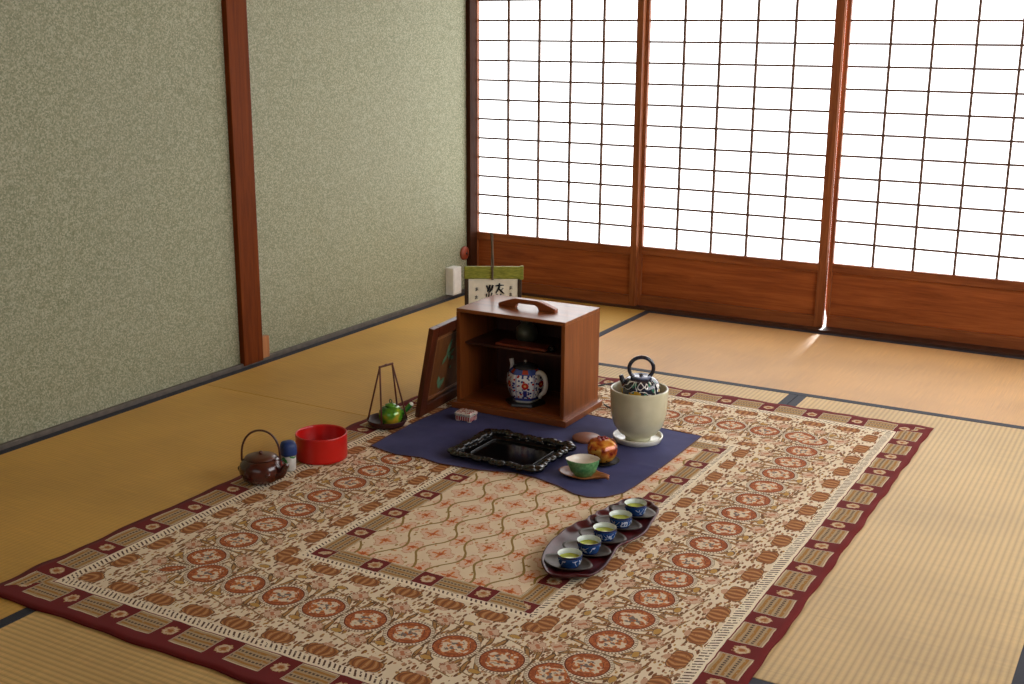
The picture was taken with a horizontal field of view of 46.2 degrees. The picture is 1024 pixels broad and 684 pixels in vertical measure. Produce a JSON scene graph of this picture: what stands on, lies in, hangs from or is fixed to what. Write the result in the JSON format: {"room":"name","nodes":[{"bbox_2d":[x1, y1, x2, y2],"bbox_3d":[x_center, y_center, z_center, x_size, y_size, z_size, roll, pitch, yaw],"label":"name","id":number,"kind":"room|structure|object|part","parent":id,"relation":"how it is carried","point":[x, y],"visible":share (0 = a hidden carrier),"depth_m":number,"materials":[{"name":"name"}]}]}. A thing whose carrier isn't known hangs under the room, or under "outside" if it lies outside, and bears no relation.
{"room":"japanese tea room","nodes":[
{"label":"japanese tea room","id":0,"kind":"room"},
{"bbox_2d":[0,0,466,443],"bbox_3d":[-1.619,-0.824,3.260,0.100,2.710,6.030,8,17,29],"label":"wall","id":1,"kind":"structure","parent":0,"point":[118,275],"depth_m":4.17,"materials":[{"name":"beige paint"}]},
{"bbox_2d":[0,289,464,450],"bbox_3d":[-1.615,0.377,3.467,0.016,0.070,5.668,8,17,29],"label":"baseboard","id":2,"kind":"structure","parent":1,"relation":"attached to","point":[20,440],"depth_m":4.27,"materials":[{"name":"paint"}]},
{"bbox_2d":[221,0,262,365],"bbox_3d":[-0.977,-1.105,4.231,0.027,2.444,0.106,8,17,29],"label":"trim","id":3,"kind":"structure","parent":1,"relation":"attached to","point":[234,12],"depth_m":4.35,"materials":[{"name":"brown wood"}]},
{"bbox_2d":[262,335,269,357],"bbox_3d":[-0.946,0.017,4.584,0.020,0.083,0.038,8,17,29],"label":"wood block","id":4,"kind":"object","parent":1,"relation":"attached to","point":[266,352],"visible":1,"depth_m":4.58,"materials":[{"name":"brown wood"}]},
{"bbox_2d":[446,266,460,295],"bbox_3d":[-0.277,-0.292,5.690,0.048,0.130,0.072,8,17,29],"label":"wall box","id":5,"kind":"object","parent":1,"relation":"attached to","point":[453,273],"visible":1,"depth_m":5.67,"materials":[{"name":"white plastic"}]},
{"bbox_2d":[460,246,468,259],"bbox_3d":[-0.225,-0.427,5.777,0.020,0.068,0.068,8,17,29],"label":"disc","id":6,"kind":"object","parent":1,"relation":"attached to","point":[464,253],"visible":1,"depth_m":5.76,"materials":[{"name":"red wood"}]},
{"bbox_2d":[464,233,523,304],"bbox_3d":[-0.069,-0.138,4.356,0.250,0.521,0.060,0,14,-1],"label":"banner","id":7,"kind":"object","parent":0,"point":[481,282],"visible":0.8,"depth_m":4.33,"materials":[{"name":"beige paper"}]},
{"bbox_3d":[-0.165,-0.076,4.370,0.014,0.352,0.010,0,14,-1],"label":"post","id":8,"kind":"part","parent":7,"relation":"part of","materials":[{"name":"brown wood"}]},
{"bbox_3d":[-0.071,-0.307,4.306,0.012,0.170,0.020,-5,16,-21],"label":"hanging cord","id":9,"kind":"part","parent":7,"relation":"part of","materials":[{"name":"brown fabric"}]},
{"bbox_3d":[0.027,-0.076,4.373,0.014,0.352,0.010,0,14,-1],"label":"post","id":10,"kind":"part","parent":7,"relation":"part of","materials":[{"name":"brown wood"}]},
{"bbox_3d":[0.079,0.687,2.652,3.920,0.105,5.940,8,17,29],"label":"floor","id":11,"kind":"structure","parent":0,"visible":0},
{"bbox_2d":[0,383,367,628],"bbox_3d":[-1.185,0.438,3.267,0.937,0.056,1.908,8,17,29],"label":"mat","id":12,"kind":"object","parent":11,"relation":"on","point":[63,491],"visible":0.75,"depth_m":3.48,"materials":[{"name":"beige wicker"}]},
{"bbox_2d":[0,611,774,683],"bbox_3d":[-0.183,0.723,2.184,1.908,0.056,0.953,8,17,29],"label":"mat","id":13,"kind":"object","parent":11,"relation":"on","point":[38,647],"visible":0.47,"depth_m":2.40,"materials":[{"name":"beige wicker"}]},
{"bbox_2d":[199,293,651,415],"bbox_3d":[-0.243,0.030,4.870,0.937,0.056,1.896,8,17,29],"label":"mat","id":14,"kind":"object","parent":11,"relation":"on","point":[339,373],"visible":0.34,"depth_m":4.53,"materials":[{"name":"beige wicker"}]},
{"bbox_2d":[598,365,796,404],"bbox_3d":[0.110,0.355,3.619,0.953,0.056,1.908,8,17,29],"label":"mat","id":15,"kind":"object","parent":11,"relation":"on","point":[604,371],"visible":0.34,"depth_m":4.27,"materials":[{"name":"beige wicker"}]},
{"bbox_2d":[0,376,933,683],"bbox_3d":[0.082,0.415,3.262,1.618,0.006,2.286,8,17,29],"label":"rug","id":16,"kind":"object","parent":15,"relation":"on","point":[373,565],"visible":0.86,"depth_m":2.83,"materials":[{"name":"fabric"}]},
{"bbox_2d":[238,429,288,485],"bbox_3d":[-0.697,0.315,3.333,0.124,0.151,0.139,-7,16,-26],"label":"kettle","id":17,"kind":"object","parent":16,"relation":"on","point":[259,468],"visible":1,"depth_m":3.31,"materials":[{"name":"ceramic"}]},
{"bbox_3d":[-0.698,0.315,3.335,0.088,0.011,0.088,8,17,29],"label":"lid","id":18,"kind":"part","parent":17,"relation":"part of","materials":[{"name":"brown ceramic"}]},
{"bbox_3d":[-0.697,0.285,3.327,0.099,0.091,0.059,8,17,29],"label":"handle","id":19,"kind":"part","parent":17,"relation":"part of","materials":[{"name":"metal"}]},
{"bbox_3d":[-0.638,0.359,3.317,0.050,0.057,0.032,8,17,29],"label":"spout","id":20,"kind":"part","parent":17,"relation":"part of","materials":[{"name":"brown ceramic"}]},
{"bbox_2d":[280,440,296,471],"bbox_3d":[-0.638,0.323,3.430,0.045,0.086,0.045,-9,17,-31],"label":"canister","id":21,"kind":"object","parent":16,"relation":"on","point":[288,448],"visible":0.83,"depth_m":3.41,"materials":[{"name":"ceramic"}]},
{"bbox_2d":[295,424,347,464],"bbox_3d":[-0.561,0.302,3.536,0.152,0.076,0.152,8,17,29],"label":"round box","id":22,"kind":"object","parent":16,"relation":"on","point":[319,444],"visible":0.99,"depth_m":3.49,"materials":[{"name":"red paint"}]},
{"bbox_2d":[367,362,406,429],"bbox_3d":[-0.397,0.166,3.802,0.129,0.208,0.129,8,17,29],"label":"tray","id":23,"kind":"object","parent":16,"relation":"on","point":[373,420],"visible":0.86,"depth_m":3.79,"materials":[{"name":"brown wood"}]},
{"bbox_3d":[-0.435,0.162,3.778,0.054,0.180,0.006,7,16,24],"label":"rod","id":24,"kind":"part","parent":23,"relation":"part of","materials":[{"name":"brown wood"}]},
{"bbox_3d":[-0.411,0.170,3.755,0.006,0.182,0.034,-2,15,-9],"label":"rod","id":25,"kind":"part","parent":23,"relation":"part of","materials":[{"name":"brown wood"}]},
{"bbox_3d":[-0.398,0.254,3.825,0.129,0.026,0.129,8,17,29],"label":"dish","id":26,"kind":"part","parent":23,"relation":"part of","materials":[{"name":"brown wood"}]},
{"bbox_3d":[-0.373,0.149,3.830,0.005,0.180,0.049,4,15,14],"label":"rod","id":27,"kind":"part","parent":23,"relation":"part of","materials":[{"name":"brown wood"}]},
{"bbox_2d":[378,399,412,423],"bbox_3d":[-0.376,0.220,3.820,0.099,0.081,0.086,8,17,29],"label":"pot","id":28,"kind":"object","parent":23,"relation":"on","point":[392,413],"visible":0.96,"depth_m":3.80,"materials":[{"name":"green ceramic"}]},
{"bbox_3d":[-0.386,0.198,3.817,0.040,0.009,0.040,8,17,29],"label":"lid","id":29,"kind":"part","parent":28,"relation":"part of","materials":[{"name":"green ceramic"}]},
{"bbox_3d":[-0.339,0.215,3.827,0.045,0.042,0.017,-2,15,-7],"label":"handle","id":30,"kind":"part","parent":28,"relation":"part of","materials":[{"name":"green ceramic"}]},
{"bbox_3d":[-0.357,0.155,3.806,0.046,0.180,0.022,8,17,29],"label":"rod","id":31,"kind":"part","parent":23,"relation":"part of","materials":[{"name":"brown wood"}]},
{"bbox_2d":[370,406,701,497],"bbox_3d":[0.072,0.303,3.686,0.869,0.004,0.671,8,17,29],"label":"cloth","id":32,"kind":"object","parent":16,"relation":"on","point":[429,437],"visible":0.66,"depth_m":3.63,"materials":[{"name":"fabric"}]},
{"bbox_2d":[455,408,477,422],"bbox_3d":[-0.148,0.237,3.880,0.061,0.032,0.047,8,17,29],"label":"box","id":33,"kind":"object","parent":32,"relation":"on","point":[463,414],"visible":1,"depth_m":3.87,"materials":[{"name":"pink ceramic"}]},
{"bbox_3d":[-0.148,0.228,3.878,0.061,0.013,0.047,8,17,29],"label":"lid","id":34,"kind":"part","parent":33,"relation":"part of","materials":[{"name":"grey metal"}]},
{"bbox_2d":[415,294,601,427],"bbox_3d":[-0.019,0.049,3.935,0.508,0.373,0.419,8,17,29],"label":"cabinet","id":35,"kind":"object","parent":32,"relation":"on","point":[571,371],"depth_m":3.96,"materials":[{"name":"brown wood"}]},
{"bbox_3d":[-0.224,0.185,4.074,0.024,0.038,0.308,7,16,24],"label":"rail","id":36,"kind":"part","parent":35,"relation":"part of","materials":[{"name":"brown wood"}]},
{"bbox_3d":[-0.204,0.057,4.032,0.047,0.232,0.308,7,16,24],"label":"panel","id":37,"kind":"part","parent":35,"relation":"part of","materials":[{"name":"brown wood"}]},
{"bbox_3d":[-0.200,0.058,4.030,0.046,0.213,0.288,7,16,24],"label":"moulding","id":38,"kind":"part","parent":35,"relation":"part of","materials":[{"name":"brown wood"}]},
{"bbox_3d":[-0.176,-0.069,3.986,0.024,0.038,0.308,7,16,24],"label":"rail","id":39,"kind":"part","parent":35,"relation":"part of","materials":[{"name":"brown wood"}]},
{"bbox_3d":[-0.116,0.018,4.073,0.012,0.297,0.250,8,17,29],"label":"panel","id":40,"kind":"part","parent":35,"relation":"part of","materials":[{"name":"brown wood"}]},
{"bbox_2d":[465,329,561,357],"bbox_3d":[0.059,0.003,3.981,0.376,0.007,0.205,8,17,29],"label":"shelf","id":41,"kind":"object","parent":35,"relation":"attached to","point":[482,337],"depth_m":4.01,"materials":[{"name":"brown wood"}]},
{"bbox_2d":[496,338,549,351],"bbox_3d":[0.041,0.010,3.918,0.185,0.009,0.062,8,17,29],"label":"lacquer tray","id":42,"kind":"object","parent":35,"relation":"on","point":[504,342],"visible":0.88,"depth_m":3.91,"materials":[{"name":"brown wood"}]},
{"bbox_2d":[505,397,544,408],"bbox_3d":[0.044,0.195,3.963,0.136,0.011,0.118,3,15,12],"label":"stand","id":43,"kind":"object","parent":35,"relation":"on","point":[510,401],"visible":0.64,"depth_m":3.92,"materials":[{"name":"black paint"}]},
{"bbox_2d":[506,358,547,402],"bbox_3d":[0.054,0.124,3.943,0.150,0.137,0.120,3,15,12],"label":"teapot","id":44,"kind":"object","parent":43,"relation":"on","point":[526,382],"visible":1,"depth_m":3.90,"materials":[{"name":"white ceramic"}]},
{"bbox_3d":[0.007,0.100,3.978,0.029,0.095,0.037,-9,17,-33],"label":"spout","id":45,"kind":"part","parent":44,"relation":"part of","materials":[{"name":"white ceramic"}]},
{"bbox_3d":[0.045,0.075,3.932,0.084,0.016,0.084,3,15,12],"label":"lid","id":46,"kind":"part","parent":44,"relation":"part of","materials":[{"name":"ceramic"}]},
{"bbox_3d":[0.094,0.139,3.900,0.057,0.096,0.017,14,20,42],"label":"handle","id":47,"kind":"part","parent":44,"relation":"part of","materials":[{"name":"white ceramic"}]},
{"bbox_2d":[516,320,537,341],"bbox_3d":[0.049,-0.043,3.978,0.074,0.083,0.074,8,17,29],"label":"jar","id":48,"kind":"object","parent":35,"relation":"on","point":[526,331],"visible":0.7,"depth_m":3.95,"materials":[{"name":"black ceramic"}]},
{"bbox_3d":[0.052,0.192,4.019,0.400,0.010,0.250,8,17,29],"label":"panel","id":49,"kind":"part","parent":35,"relation":"part of","materials":[{"name":"brown wood"}]},
{"bbox_3d":[0.052,-0.124,3.923,0.212,0.032,0.022,8,17,29],"label":"handle","id":50,"kind":"part","parent":35,"relation":"part of","materials":[{"name":"brown wood"}]},
{"bbox_3d":[0.054,-0.106,3.942,0.400,0.012,0.250,8,17,29],"label":"panel","id":51,"kind":"part","parent":35,"relation":"part of","materials":[{"name":"brown wood"}]},
{"bbox_3d":[0.112,0.018,4.081,0.376,0.297,0.010,8,17,29],"label":"panel","id":52,"kind":"part","parent":35,"relation":"part of","materials":[{"name":"brown wood"}]},
{"bbox_3d":[0.221,0.068,3.888,0.012,0.297,0.250,8,17,29],"label":"panel","id":53,"kind":"part","parent":35,"relation":"part of","materials":[{"name":"brown wood"}]},
{"bbox_2d":[447,428,576,472],"bbox_3d":[0.000,0.320,3.564,0.324,0.030,0.274,8,17,29],"label":"tray","id":54,"kind":"object","parent":32,"relation":"on","point":[497,447],"visible":1,"depth_m":3.58,"materials":[{"name":"black paint"}]},
{"bbox_3d":[-0.001,0.327,3.565,0.292,0.017,0.246,8,17,29],"label":"dish","id":55,"kind":"part","parent":54,"relation":"part of","materials":[{"name":"black paint"}]},
{"bbox_3d":[-0.001,0.327,3.565,0.213,0.003,0.167,8,17,29],"label":"moulding","id":56,"kind":"part","parent":54,"relation":"part of","materials":[{"name":"black paint"}]},
{"bbox_2d":[559,466,609,479],"bbox_3d":[0.207,0.372,3.392,0.153,0.018,0.087,7,16,25],"label":"saucer","id":57,"kind":"object","parent":32,"relation":"on","point":[565,470],"visible":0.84,"depth_m":3.39,"materials":[{"name":"brown wood"}]},
{"bbox_2d":[566,454,599,477],"bbox_3d":[0.201,0.352,3.392,0.084,0.048,0.083,14,20,43],"label":"bowl","id":58,"kind":"object","parent":57,"relation":"on","point":[580,465],"visible":1,"depth_m":3.37,"materials":[{"name":"green ceramic"}]},
{"bbox_3d":[0.261,0.378,3.359,0.028,0.014,0.012,10,18,34],"label":"stem","id":59,"kind":"part","parent":57,"relation":"part of","materials":[{"name":"brown wood"}]},
{"bbox_2d":[572,432,598,443],"bbox_3d":[0.230,0.295,3.702,0.088,0.012,0.088,8,17,29],"label":"wooden disc","id":60,"kind":"object","parent":32,"relation":"on","point":[581,437],"visible":0.75,"depth_m":3.69,"materials":[{"name":"brown wood"}]},
{"bbox_2d":[598,456,619,465],"bbox_3d":[0.263,0.347,3.506,0.104,0.010,0.104,8,17,29],"label":"saucer","id":61,"kind":"object","parent":32,"relation":"on","point":[615,460],"visible":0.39,"depth_m":3.49,"materials":[{"name":"grey ceramic"}]},
{"bbox_2d":[587,436,617,463],"bbox_3d":[0.263,0.311,3.496,0.094,0.076,0.088,8,17,29],"label":"lidded pot","id":62,"kind":"object","parent":61,"relation":"on","point":[605,448],"visible":0.98,"depth_m":3.46,"materials":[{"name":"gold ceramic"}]},
{"bbox_3d":[0.263,0.291,3.491,0.093,0.024,0.087,8,17,29],"label":"lid","id":63,"kind":"part","parent":62,"relation":"part of","materials":[{"name":"orange ceramic"}]},
{"bbox_3d":[0.264,0.279,3.489,0.036,0.010,0.035,8,17,29],"label":"berry knob","id":64,"kind":"part","parent":62,"relation":"part of","materials":[{"name":"red ceramic"}]},
{"bbox_2d":[613,430,662,446],"bbox_3d":[0.388,0.293,3.698,0.154,0.020,0.154,8,17,29],"label":"saucer","id":65,"kind":"object","parent":32,"relation":"on","point":[619,438],"visible":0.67,"depth_m":3.65,"materials":[{"name":"ceramic"}]},
{"bbox_2d":[610,381,668,441],"bbox_3d":[0.388,0.218,3.678,0.178,0.164,0.178,8,17,29],"label":"planter pot","id":66,"kind":"object","parent":65,"relation":"on","point":[638,418],"visible":0.96,"depth_m":3.61,"materials":[{"name":"beige ceramic"}]},
{"bbox_2d":[619,355,659,395],"bbox_3d":[0.392,0.113,3.649,0.120,0.148,0.120,8,17,29],"label":"kettle","id":67,"kind":"object","parent":66,"relation":"in","point":[641,384],"visible":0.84,"depth_m":3.62,"materials":[{"name":"black ceramic"}]},
{"bbox_3d":[0.340,0.118,3.649,0.028,0.039,0.021,-4,15,-16],"label":"spout","id":68,"kind":"part","parent":67,"relation":"part of","materials":[{"name":"black ceramic"}]},
{"bbox_3d":[0.392,0.075,3.639,0.076,0.071,0.048,8,17,29],"label":"ring handle","id":69,"kind":"part","parent":67,"relation":"part of","materials":[{"name":"black metal"}]},
{"bbox_3d":[0.392,0.103,3.647,0.060,0.005,0.060,-2,15,-9],"label":"lid","id":70,"kind":"part","parent":67,"relation":"part of","materials":[{"name":"silver metal"}]},
{"bbox_2d":[541,497,658,578],"bbox_3d":[0.217,0.481,2.960,0.183,0.024,0.532,8,17,29],"label":"tray","id":71,"kind":"object","parent":16,"relation":"on","point":[599,563],"visible":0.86,"depth_m":2.93,"materials":[{"name":"red paint"}]},
{"bbox_2d":[544,553,592,569],"bbox_3d":[0.130,0.516,2.807,0.128,0.009,0.086,8,17,29],"label":"saucer","id":72,"kind":"object","parent":71,"relation":"on","point":[551,559],"visible":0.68,"depth_m":2.80,"materials":[{"name":"grey metal"}]},
{"bbox_2d":[557,548,581,568],"bbox_3d":[0.134,0.505,2.791,0.058,0.032,0.058,8,17,29],"label":"teacup","id":73,"kind":"object","parent":72,"relation":"on","point":[569,558],"visible":1,"depth_m":2.78,"materials":[{"name":"blue ceramic"}]},
{"bbox_2d":[562,540,610,555],"bbox_3d":[0.179,0.497,2.881,0.128,0.009,0.086,8,17,29],"label":"saucer","id":74,"kind":"object","parent":71,"relation":"on","point":[604,550],"visible":0.47,"depth_m":2.89,"materials":[{"name":"grey metal"}]},
{"bbox_2d":[577,535,600,554],"bbox_3d":[0.184,0.486,2.866,0.058,0.032,0.058,-5,16,-21],"label":"teacup","id":75,"kind":"object","parent":74,"relation":"on","point":[587,544],"visible":0.98,"depth_m":2.85,"materials":[{"name":"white ceramic"}]},
{"bbox_2d":[578,527,626,542],"bbox_3d":[0.222,0.479,2.955,0.128,0.009,0.086,8,17,29],"label":"saucer","id":76,"kind":"object","parent":71,"relation":"on","point":[619,537],"visible":0.47,"depth_m":2.96,"materials":[{"name":"grey ceramic"}]},
{"bbox_2d":[593,522,616,541],"bbox_3d":[0.227,0.467,2.940,0.058,0.032,0.058,5,15,16],"label":"teacup","id":77,"kind":"object","parent":76,"relation":"on","point":[606,531],"visible":0.89,"depth_m":2.93,"materials":[{"name":"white ceramic"}]},
{"bbox_2d":[595,515,641,529],"bbox_3d":[0.268,0.459,3.032,0.128,0.009,0.086,8,17,29],"label":"saucer","id":78,"kind":"object","parent":71,"relation":"on","point":[635,524],"visible":0.48,"depth_m":3.04,"materials":[{"name":"grey ceramic"}]},
{"bbox_2d":[609,510,631,528],"bbox_3d":[0.273,0.448,3.017,0.058,0.032,0.058,-10,17,-34],"label":"teacup","id":79,"kind":"object","parent":78,"relation":"on","point":[622,519],"visible":0.94,"depth_m":3.00,"materials":[{"name":"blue ceramic"}]},
{"bbox_2d":[610,503,655,517],"bbox_3d":[0.313,0.440,3.108,0.128,0.009,0.086,8,17,29],"label":"saucer","id":80,"kind":"object","parent":71,"relation":"on","point":[649,512],"visible":0.48,"depth_m":3.11,"materials":[{"name":"grey metal"}]},
{"bbox_2d":[624,498,646,516],"bbox_3d":[0.318,0.429,3.092,0.058,0.032,0.058,1,14,3],"label":"teacup","id":81,"kind":"object","parent":80,"relation":"on","point":[637,507],"visible":0.9,"depth_m":3.08,"materials":[{"name":"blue ceramic"}]},
{"bbox_2d":[599,311,1023,428],"bbox_3d":[1.231,0.111,4.592,1.908,0.056,0.941,8,17,29],"label":"mat","id":82,"kind":"object","parent":11,"relation":"on","point":[986,388],"visible":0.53,"depth_m":4.56,"materials":[{"name":"beige wicker"}]},
{"bbox_2d":[753,395,1023,683],"bbox_3d":[0.940,0.477,3.162,0.953,0.056,1.908,8,17,29],"label":"mat","id":83,"kind":"object","parent":11,"relation":"on","point":[930,589],"visible":0.5,"depth_m":2.76,"materials":[{"name":"beige wicker"}]},
{"bbox_3d":[1.506,-1.141,4.757,3.820,2.610,0.120,8,17,29],"label":"wall","id":84,"kind":"structure","parent":0,"visible":0},
{"bbox_2d":[466,0,476,265],"bbox_3d":[-0.191,-1.442,5.569,0.027,2.450,0.062,8,17,29],"label":"trim","id":85,"kind":"structure","parent":84,"relation":"attached to","point":[471,5],"depth_m":5.67,"materials":[{"name":"brown wood"}]},
{"bbox_2d":[477,0,646,305],"bbox_3d":[0.195,-1.078,5.490,0.867,1.772,0.030,8,17,29],"label":"door","id":86,"kind":"structure","parent":84,"relation":"in","point":[560,83],"depth_m":5.52,"materials":[{"name":"white paper"}]},
{"bbox_3d":[0.191,-0.468,5.647,0.808,0.037,0.030,8,17,29],"label":"rail","id":87,"kind":"part","parent":86,"relation":"part of","materials":[{"name":"brown wood"}]},
{"bbox_3d":[0.190,-0.245,5.705,0.808,0.050,0.030,8,17,29],"label":"rail","id":88,"kind":"part","parent":86,"relation":"part of","materials":[{"name":"brown wood"}]},
{"bbox_2d":[637,0,846,327],"bbox_3d":[0.953,-0.976,5.110,0.871,1.772,0.030,8,17,29],"label":"door","id":89,"kind":"structure","parent":84,"relation":"in","point":[741,100],"depth_m":5.15,"materials":[{"name":"white paper"}]},
{"bbox_3d":[0.945,-0.143,5.326,0.805,0.050,0.030,8,17,29],"label":"rail","id":90,"kind":"part","parent":89,"relation":"part of","materials":[{"name":"brown wood"}]},
{"bbox_3d":[0.947,-0.367,5.269,0.805,0.037,0.030,8,17,29],"label":"rail","id":91,"kind":"part","parent":89,"relation":"part of","materials":[{"name":"brown wood"}]},
{"bbox_2d":[522,292,1023,357],"bbox_3d":[1.336,-0.030,5.132,3.450,0.070,0.132,8,17,29],"label":"trim","id":92,"kind":"structure","parent":84,"relation":"attached to","point":[831,330],"depth_m":5.06,"materials":[{"name":"brown wood"}]},
{"bbox_2d":[825,0,1023,350],"bbox_3d":[1.731,-0.871,4.719,0.884,1.772,0.030,8,17,29],"label":"door","id":93,"kind":"structure","parent":84,"relation":"in","point":[927,233],"depth_m":4.80,"materials":[{"name":"white paper"}]},
{"bbox_3d":[1.710,-0.040,4.942,0.810,0.050,0.030,8,17,29],"label":"rail","id":94,"kind":"part","parent":93,"relation":"part of","materials":[{"name":"brown wood"}]},
{"bbox_3d":[1.712,-0.264,4.885,0.810,0.037,0.030,8,17,29],"label":"rail","id":95,"kind":"part","parent":93,"relation":"part of","materials":[{"name":"brown wood"}]}
]}

